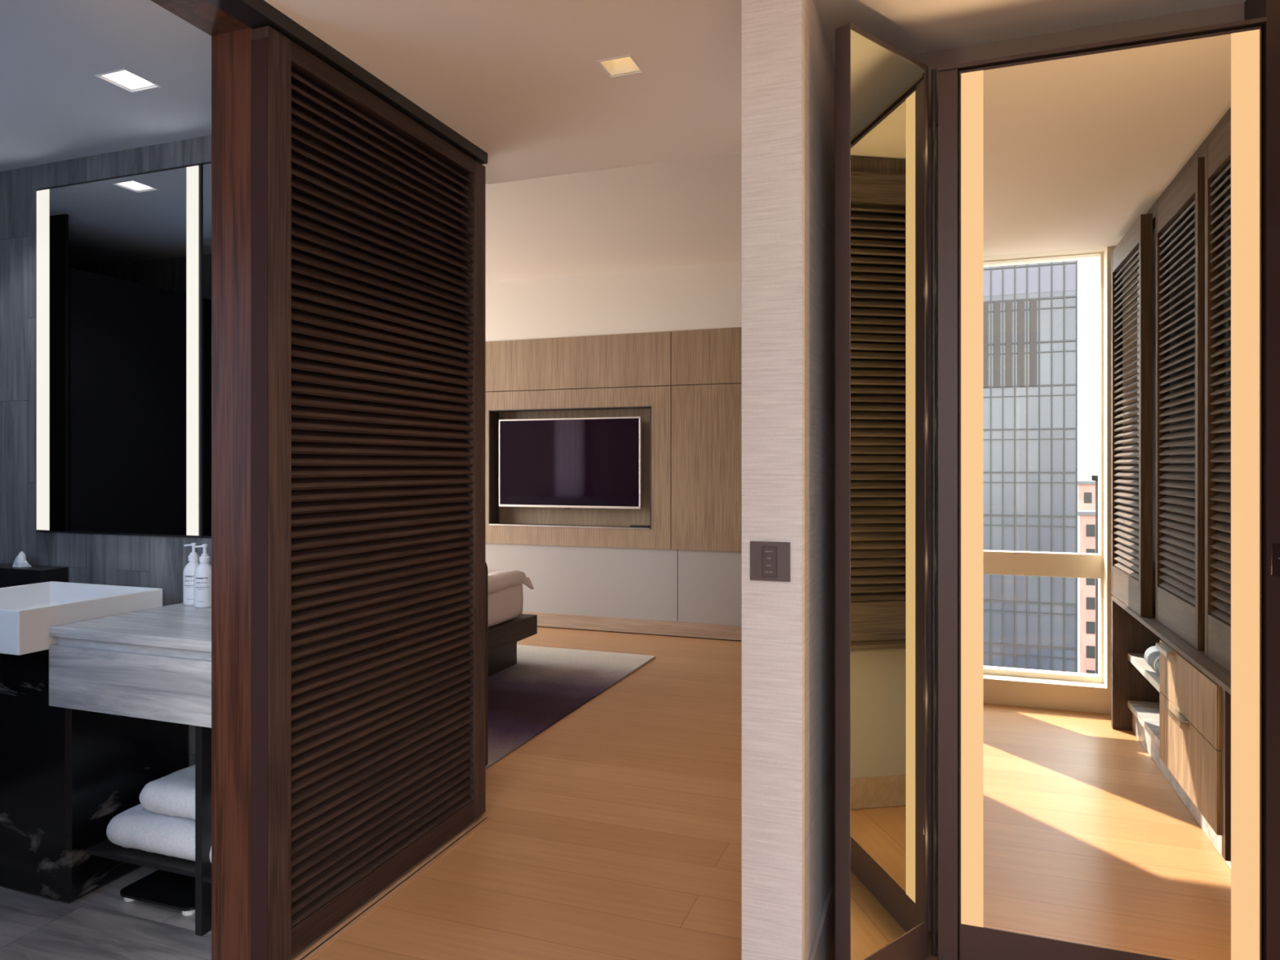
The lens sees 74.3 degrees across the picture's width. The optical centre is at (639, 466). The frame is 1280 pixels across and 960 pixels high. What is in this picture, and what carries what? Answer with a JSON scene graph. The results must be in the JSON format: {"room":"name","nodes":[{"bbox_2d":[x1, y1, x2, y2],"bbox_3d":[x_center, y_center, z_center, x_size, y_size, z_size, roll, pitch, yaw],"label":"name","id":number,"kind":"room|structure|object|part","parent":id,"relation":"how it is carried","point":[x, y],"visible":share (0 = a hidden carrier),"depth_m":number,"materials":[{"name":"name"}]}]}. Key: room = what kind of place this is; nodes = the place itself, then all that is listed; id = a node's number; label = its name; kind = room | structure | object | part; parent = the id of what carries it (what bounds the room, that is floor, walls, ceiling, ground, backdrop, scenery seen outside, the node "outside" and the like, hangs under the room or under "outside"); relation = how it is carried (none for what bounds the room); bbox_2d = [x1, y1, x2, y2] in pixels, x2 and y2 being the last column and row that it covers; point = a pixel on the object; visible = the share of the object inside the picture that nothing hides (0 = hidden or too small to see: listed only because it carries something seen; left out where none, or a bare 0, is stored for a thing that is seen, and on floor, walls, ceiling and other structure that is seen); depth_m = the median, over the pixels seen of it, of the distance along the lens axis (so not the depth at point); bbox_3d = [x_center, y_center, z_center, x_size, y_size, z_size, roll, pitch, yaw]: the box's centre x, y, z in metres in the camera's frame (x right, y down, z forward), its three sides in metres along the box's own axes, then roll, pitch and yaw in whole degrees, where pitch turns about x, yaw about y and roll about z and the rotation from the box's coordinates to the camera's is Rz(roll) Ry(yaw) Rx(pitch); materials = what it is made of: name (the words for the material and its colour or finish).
{"room":"hotel suite","nodes":[
{"label":"hotel suite","id":0,"kind":"room"},
{"bbox_2d":[0,134,211,766],"bbox_3d":[-2.361,0.085,3.251,3.050,2.430,0.090,0,0,20],"label":"wall","id":1,"kind":"structure","parent":0,"point":[121,560],"depth_m":3.17,"materials":[{"name":"grey wood"}]},
{"bbox_2d":[35,163,202,537],"bbox_3d":[-1.867,-0.395,3.013,0.805,1.274,0.020,0,0,20],"label":"bathroom mirror","id":2,"kind":"object","parent":1,"relation":"attached to","point":[119,259],"visible":1,"depth_m":3.00,"materials":[{"name":"mirror glass"},{"name":"glowing white light diffuser"},{"name":"black metal"}]},
{"bbox_2d":[202,161,211,538],"bbox_3d":[-1.215,-0.395,2.778,0.568,1.274,0.019,0,0,20],"label":"bathroom mirror","id":3,"kind":"object","parent":1,"relation":"attached to","point":[206,166],"visible":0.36,"depth_m":2.86,"materials":[{"name":"black mirror"}]},
{"bbox_2d":[291,75,461,373],"bbox_3d":[-0.842,0.072,2.767,0.135,2.455,0.968,0,0,20],"label":"louver slats","id":4,"kind":"structure","parent":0,"point":[294,80],"depth_m":2.60,"materials":[{"name":"brown wood"}]},
{"bbox_2d":[211,27,252,959],"bbox_3d":[-1.031,0.088,2.244,0.135,2.423,0.139,0,0,20],"label":"door frame","id":5,"kind":"structure","parent":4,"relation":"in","point":[231,51],"depth_m":2.18,"materials":[{"name":"brown wood"}]},
{"bbox_2d":[0,626,959,959],"bbox_3d":[-0.667,1.350,3.378,7.950,0.100,7.100,0,0,20],"label":"floor","id":6,"kind":"structure","parent":0,"point":[613,832],"depth_m":2.76,"materials":[{"name":"brown wood"}]},
{"bbox_2d":[0,648,188,903],"bbox_3d":[-2.540,0.915,3.036,1.959,0.770,0.434,0,0,20],"label":"marble pedestal","id":7,"kind":"object","parent":6,"relation":"on","point":[65,773],"visible":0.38,"depth_m":2.56,"materials":[{"name":"black stone"}]},
{"bbox_2d":[0,551,67,587],"bbox_3d":[-2.272,0.421,3.113,0.330,0.216,0.100,0,0,20],"label":"tissue box","id":8,"kind":"object","parent":7,"relation":"on","point":[20,572],"visible":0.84,"depth_m":3.06,"materials":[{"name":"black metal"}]},
{"bbox_2d":[0,581,162,655],"bbox_3d":[-1.908,0.467,2.674,0.522,0.126,0.464,0,0,20],"label":"washbasin","id":9,"kind":"object","parent":7,"relation":"on","point":[27,611],"visible":0.85,"depth_m":2.63,"materials":[{"name":"white ceramic"}]},
{"bbox_2d":[48,603,211,936],"bbox_3d":[-1.327,0.881,2.567,0.638,0.837,0.492,0,0,20],"label":"vanity","id":10,"kind":"object","parent":6,"relation":"on","point":[153,664],"depth_m":2.35,"materials":[{"name":"grey stone"}]},
{"bbox_2d":[48,603,211,652],"bbox_3d":[-1.327,0.477,2.567,0.638,0.028,0.492,0,0,20],"label":"countertop","id":11,"kind":"structure","parent":10,"relation":"on","point":[178,626],"depth_m":2.42,"materials":[{"name":"stone"}]},
{"bbox_3d":[-1.317,0.504,2.571,0.620,0.026,0.478,0,0,20],"label":"shadow gap frame","id":12,"kind":"part","parent":10,"relation":"part of","materials":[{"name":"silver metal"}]},
{"bbox_2d":[86,839,211,877],"bbox_3d":[-1.295,1.143,2.599,0.598,0.015,0.409,0,0,20],"label":"shelf","id":13,"kind":"object","parent":10,"relation":"attached to","point":[105,849],"depth_m":2.45,"materials":[{"name":"black metal"}]},
{"bbox_2d":[106,803,211,862],"bbox_3d":[-1.304,1.085,2.577,0.530,0.101,0.341,0,0,20],"label":"folded towel","id":14,"kind":"object","parent":10,"relation":"on","point":[136,827],"visible":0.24,"depth_m":2.46,"materials":[{"name":"white fabric"}]},
{"bbox_2d":[139,764,195,819],"bbox_3d":[-1.252,0.989,2.589,0.438,0.097,0.324,0,0,20],"label":"folded towel","id":15,"kind":"object","parent":14,"relation":"on","point":[173,794],"visible":0.17,"depth_m":2.49,"materials":[{"name":"white fabric"}]},
{"bbox_2d":[182,542,199,605],"bbox_3d":[-1.498,0.359,2.835,0.063,0.206,0.064,0,0,-25],"label":"pump bottle","id":16,"kind":"object","parent":10,"relation":"on","point":[189,569],"visible":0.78,"depth_m":2.81,"materials":[{"name":"white plastic"}]},
{"bbox_2d":[194,544,211,608],"bbox_3d":[-1.437,0.359,2.789,0.063,0.206,0.064,0,0,-23],"label":"pump bottle","id":17,"kind":"object","parent":10,"relation":"on","point":[202,573],"visible":0.98,"depth_m":2.77,"materials":[{"name":"white plastic"}]},
{"bbox_3d":[-1.215,0.996,2.364,0.023,0.608,0.050,0,0,20],"label":"leg","id":18,"kind":"part","parent":10,"relation":"part of","materials":[{"name":"black metal"}]},
{"bbox_2d":[120,869,195,915],"bbox_3d":[-1.380,1.286,2.610,0.300,0.028,0.290,0,0,20],"label":"bathroom scale","id":19,"kind":"object","parent":6,"relation":"on","point":[163,888],"visible":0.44,"depth_m":2.53,"materials":[{"name":"black glass"}]},
{"bbox_2d":[288,815,492,959],"bbox_3d":[-1.105,1.298,1.702,0.084,0.004,3.051,0,0,20],"label":"floor guide","id":20,"kind":"object","parent":6,"relation":"on","point":[313,948],"visible":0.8,"depth_m":2.56,"materials":[{"name":"brown wood"}]},
{"bbox_2d":[485,644,655,768],"bbox_3d":[-1.873,1.294,5.196,3.345,0.012,2.400,0,0,20],"label":"area rug","id":21,"kind":"object","parent":6,"relation":"on","point":[545,685],"visible":0.31,"depth_m":4.96,"materials":[{"name":"purple carpet"}]},
{"bbox_2d":[485,562,537,766],"bbox_3d":[-1.891,0.827,4.990,3.252,0.923,1.900,0,0,20],"label":"bed","id":22,"kind":"object","parent":21,"relation":"on","point":[506,625],"visible":0.03,"depth_m":5.24,"materials":[{"name":"brown wood"}]},
{"bbox_3d":[-2.196,0.826,4.143,3.252,0.922,0.100,0,0,20],"label":"headboard","id":23,"kind":"part","parent":22,"relation":"part of","materials":[{"name":"leather"}]},
{"bbox_3d":[-1.918,0.854,5.013,1.889,0.253,1.710,0,0,20],"label":"mattress","id":24,"kind":"part","parent":22,"relation":"part of","materials":[{"name":"white fabric"}]},
{"bbox_2d":[487,568,525,594],"bbox_3d":[-1.868,0.707,5.194,1.973,0.138,1.314,0,0,20],"label":"duvet","id":25,"kind":"object","parent":22,"relation":"on","point":[500,581],"depth_m":5.27,"materials":[{"name":"white fabric"}]},
{"bbox_2d":[485,151,741,282],"bbox_3d":[-0.048,-1.615,5.089,7.950,0.170,3.460,0,0,20],"label":"wall","id":26,"kind":"structure","parent":0,"point":[682,212],"depth_m":5.26,"materials":[{"name":"beige paint"}]},
{"bbox_2d":[0,0,1245,184],"bbox_3d":[-1.255,-1.415,1.751,7.950,0.570,3.640,0,0,20],"label":"ceiling","id":27,"kind":"structure","parent":0,"point":[521,81],"depth_m":2.39,"materials":[{"name":"white paint"}]},
{"bbox_2d":[94,68,161,93],"bbox_3d":[-1.498,-1.140,2.473,0.120,0.024,0.120,0,0,20],"label":"recessed light","id":28,"kind":"object","parent":27,"relation":"in","point":[127,80],"visible":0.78,"depth_m":2.49,"materials":[{"name":"white"}]},
{"bbox_2d":[206,0,487,164],"bbox_3d":[-1.115,-1.137,1.700,0.078,0.037,3.039,0,0,20],"label":"door track","id":29,"kind":"object","parent":27,"relation":"attached to","point":[255,14],"visible":0.6,"depth_m":2.35,"materials":[{"name":"brown wood"}]},
{"bbox_2d":[250,26,485,959],"bbox_3d":[-0.780,0.084,2.638,0.055,2.392,1.070,0,0,20],"label":"door","id":30,"kind":"structure","parent":29,"relation":"hanging from","point":[368,476],"depth_m":2.45,"materials":[{"name":"brown wood"}]},
{"bbox_3d":[-0.780,1.244,2.640,0.053,0.072,0.911,0,0,20],"label":"rail","id":31,"kind":"part","parent":30,"relation":"part of","materials":[{"name":"brown wood"}]},
{"bbox_3d":[-0.780,-1.086,2.640,0.053,0.052,0.911,0,0,20],"label":"rail","id":32,"kind":"part","parent":30,"relation":"part of","materials":[{"name":"brown wood"}]},
{"bbox_2d":[594,54,644,78],"bbox_3d":[-0.058,-1.184,2.439,0.112,0.062,0.112,0,0,20],"label":"recessed light","id":33,"kind":"object","parent":27,"relation":"in","point":[625,65],"visible":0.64,"depth_m":2.48,"materials":[{"name":"white"}]},
{"bbox_2d":[741,0,835,959],"bbox_3d":[0.483,0.072,2.425,0.138,2.455,1.090,0,0,20],"label":"wall","id":34,"kind":"structure","parent":0,"point":[788,140],"depth_m":1.93,"materials":[{"name":"beige paint"}]},
{"bbox_2d":[750,541,790,582],"bbox_3d":[0.294,0.214,1.908,0.091,0.089,0.010,0,0,20],"label":"light switch","id":35,"kind":"object","parent":34,"relation":"attached to","point":[770,561],"visible":1,"depth_m":1.90,"materials":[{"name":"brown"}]},
{"bbox_2d":[808,864,835,959],"bbox_3d":[0.471,1.226,2.172,0.012,0.149,0.595,0,0,20],"label":"baseboard","id":36,"kind":"structure","parent":34,"relation":"attached to","point":[821,947],"depth_m":2.20,"materials":[{"name":"grey wood"}]},
{"bbox_2d":[928,126,937,932],"bbox_3d":[1.732,0.072,2.293,2.301,2.455,0.490,0,0,20],"label":"wall","id":37,"kind":"structure","parent":0,"point":[929,128],"depth_m":2.36,"materials":[{"name":"brown wood"}]},
{"bbox_2d":[834,2,1244,138],"bbox_3d":[1.035,-1.052,2.278,1.001,0.205,0.012,0,0,20],"label":"trim","id":38,"kind":"structure","parent":37,"relation":"attached to","point":[1233,12],"depth_m":2.23,"materials":[{"name":"brown paint"}]},
{"bbox_2d":[1244,0,1279,959],"bbox_3d":[1.809,0.072,1.917,0.700,2.455,0.165,0,0,20],"label":"wall","id":39,"kind":"structure","parent":0,"point":[1253,9],"depth_m":1.95,"materials":[{"name":"brown paint"}]},
{"bbox_2d":[937,17,1266,959],"bbox_3d":[1.139,0.122,2.150,0.718,2.331,0.158,0,0,20],"label":"mirror door","id":40,"kind":"structure","parent":39,"relation":"in","point":[1100,204],"depth_m":2.08,"materials":[{"name":"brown mirror"}]},
{"bbox_2d":[835,22,936,959],"bbox_3d":[0.616,0.117,2.117,0.358,2.325,0.057,0,0,-38],"label":"mirror","id":41,"kind":"object","parent":40,"relation":"attached to","point":[882,91],"visible":1,"depth_m":2.07,"materials":[{"name":"brown mirror"}]},
{"bbox_3d":[0.481,0.117,2.003,0.003,2.325,0.043,0,0,-40],"label":"frame","id":42,"kind":"part","parent":41,"relation":"part of","materials":[{"name":"brown wood"}]},
{"bbox_3d":[0.605,-1.038,2.108,0.322,0.013,0.043,0,0,-40],"label":"frame","id":43,"kind":"part","parent":41,"relation":"part of","materials":[{"name":"brown metal"}]},
{"bbox_3d":[0.605,1.232,2.108,0.322,0.097,0.043,0,0,-40],"label":"frame","id":44,"kind":"part","parent":41,"relation":"part of","materials":[{"name":"brown metal"}]},
{"bbox_3d":[0.734,0.117,2.217,0.014,2.325,0.043,0,0,-40],"label":"frame","id":45,"kind":"part","parent":41,"relation":"part of","materials":[{"name":"brown wood"}]},
{"bbox_3d":[0.805,0.122,2.208,0.048,2.331,0.029,0,0,20],"label":"casing","id":46,"kind":"part","parent":40,"relation":"part of","materials":[{"name":"brown wood"}]},
{"bbox_3d":[1.119,-1.036,2.092,0.718,0.011,0.035,0,0,20],"label":"casing","id":47,"kind":"part","parent":40,"relation":"part of","materials":[{"name":"brown wood"}]},
{"bbox_2d":[1271,543,1279,575],"bbox_3d":[1.478,0.214,1.943,0.044,0.072,0.009,0,0,20],"label":"keypad","id":48,"kind":"object","parent":39,"relation":"attached to","point":[1275,548],"visible":1,"depth_m":1.94,"materials":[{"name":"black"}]},
{"bbox_3d":[0.513,-0.115,6.641,7.950,2.830,0.160,0,0,20],"label":"wall","id":49,"kind":"structure","parent":0,"visible":0},
{"bbox_2d":[485,327,741,625],"bbox_3d":[0.430,0.073,6.487,7.600,2.221,0.186,0,0,20],"label":"wall","id":50,"kind":"structure","parent":49,"relation":"attached to","point":[685,386],"depth_m":6.57,"materials":[{"name":"brown wood"}]},
{"bbox_2d":[498,416,642,509],"bbox_3d":[-0.560,-0.025,6.856,1.250,0.730,0.140,0,0,20],"label":"television","id":51,"kind":"object","parent":50,"relation":"attached to","point":[566,463],"visible":1,"depth_m":6.79,"materials":[{"name":"black glass"},{"name":"silver metal"}]},
{"bbox_3d":[-1.439,-0.831,7.166,3.623,0.413,0.180,0,0,20],"label":"panel","id":52,"kind":"part","parent":50,"relation":"part of","materials":[{"name":"brown wood"}]},
{"bbox_3d":[-1.414,0.909,7.164,3.671,0.550,0.166,0,0,20],"label":"panel","id":53,"kind":"part","parent":50,"relation":"part of","materials":[{"name":"grey paint"}]},
{"bbox_2d":[630,524,649,528],"bbox_3d":[0.002,0.469,6.626,0.160,0.018,0.045,0,0,20],"label":"remote control","id":54,"kind":"object","parent":50,"relation":"in","point":[631,526],"visible":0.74,"depth_m":6.61,"materials":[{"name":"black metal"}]},
{"bbox_3d":[2.138,-0.831,5.873,3.971,0.413,0.180,0,0,20],"label":"panel","id":55,"kind":"part","parent":50,"relation":"part of","materials":[{"name":"brown wood"}]},
{"bbox_3d":[2.138,0.008,5.873,3.971,1.252,0.180,0,0,20],"label":"panel","id":56,"kind":"part","parent":50,"relation":"part of","materials":[{"name":"brown wood"}]},
{"bbox_3d":[2.163,0.909,5.871,3.923,0.550,0.166,0,0,20],"label":"panel","id":57,"kind":"part","parent":50,"relation":"part of","materials":[{"name":"grey paint"}]},
{"bbox_2d":[485,261,741,342],"bbox_3d":[0.433,-1.284,6.494,7.600,0.493,0.172,0,0,20],"label":"wall","id":58,"kind":"structure","parent":49,"relation":"attached to","point":[707,295],"depth_m":6.62,"materials":[{"name":"beige paint"}]},
{"bbox_2d":[521,611,741,640],"bbox_3d":[0.431,1.238,6.488,7.600,0.108,0.184,0,0,20],"label":"baseboard","id":59,"kind":"structure","parent":49,"relation":"attached to","point":[728,632],"depth_m":6.54,"materials":[{"name":"brown wood"}]},
{"bbox_3d":[-1.585,0.073,0.711,0.135,2.455,1.460,0,0,20],"label":"wall","id":60,"kind":"structure","parent":0,"visible":0},
{"bbox_2d":[151,0,249,35],"bbox_3d":[-1.172,-1.139,1.854,0.135,0.032,0.970,0,0,20],"label":"trim","id":61,"kind":"structure","parent":60,"relation":"attached to","point":[202,15],"depth_m":2.10,"materials":[{"name":"brown wood"}]}
]}

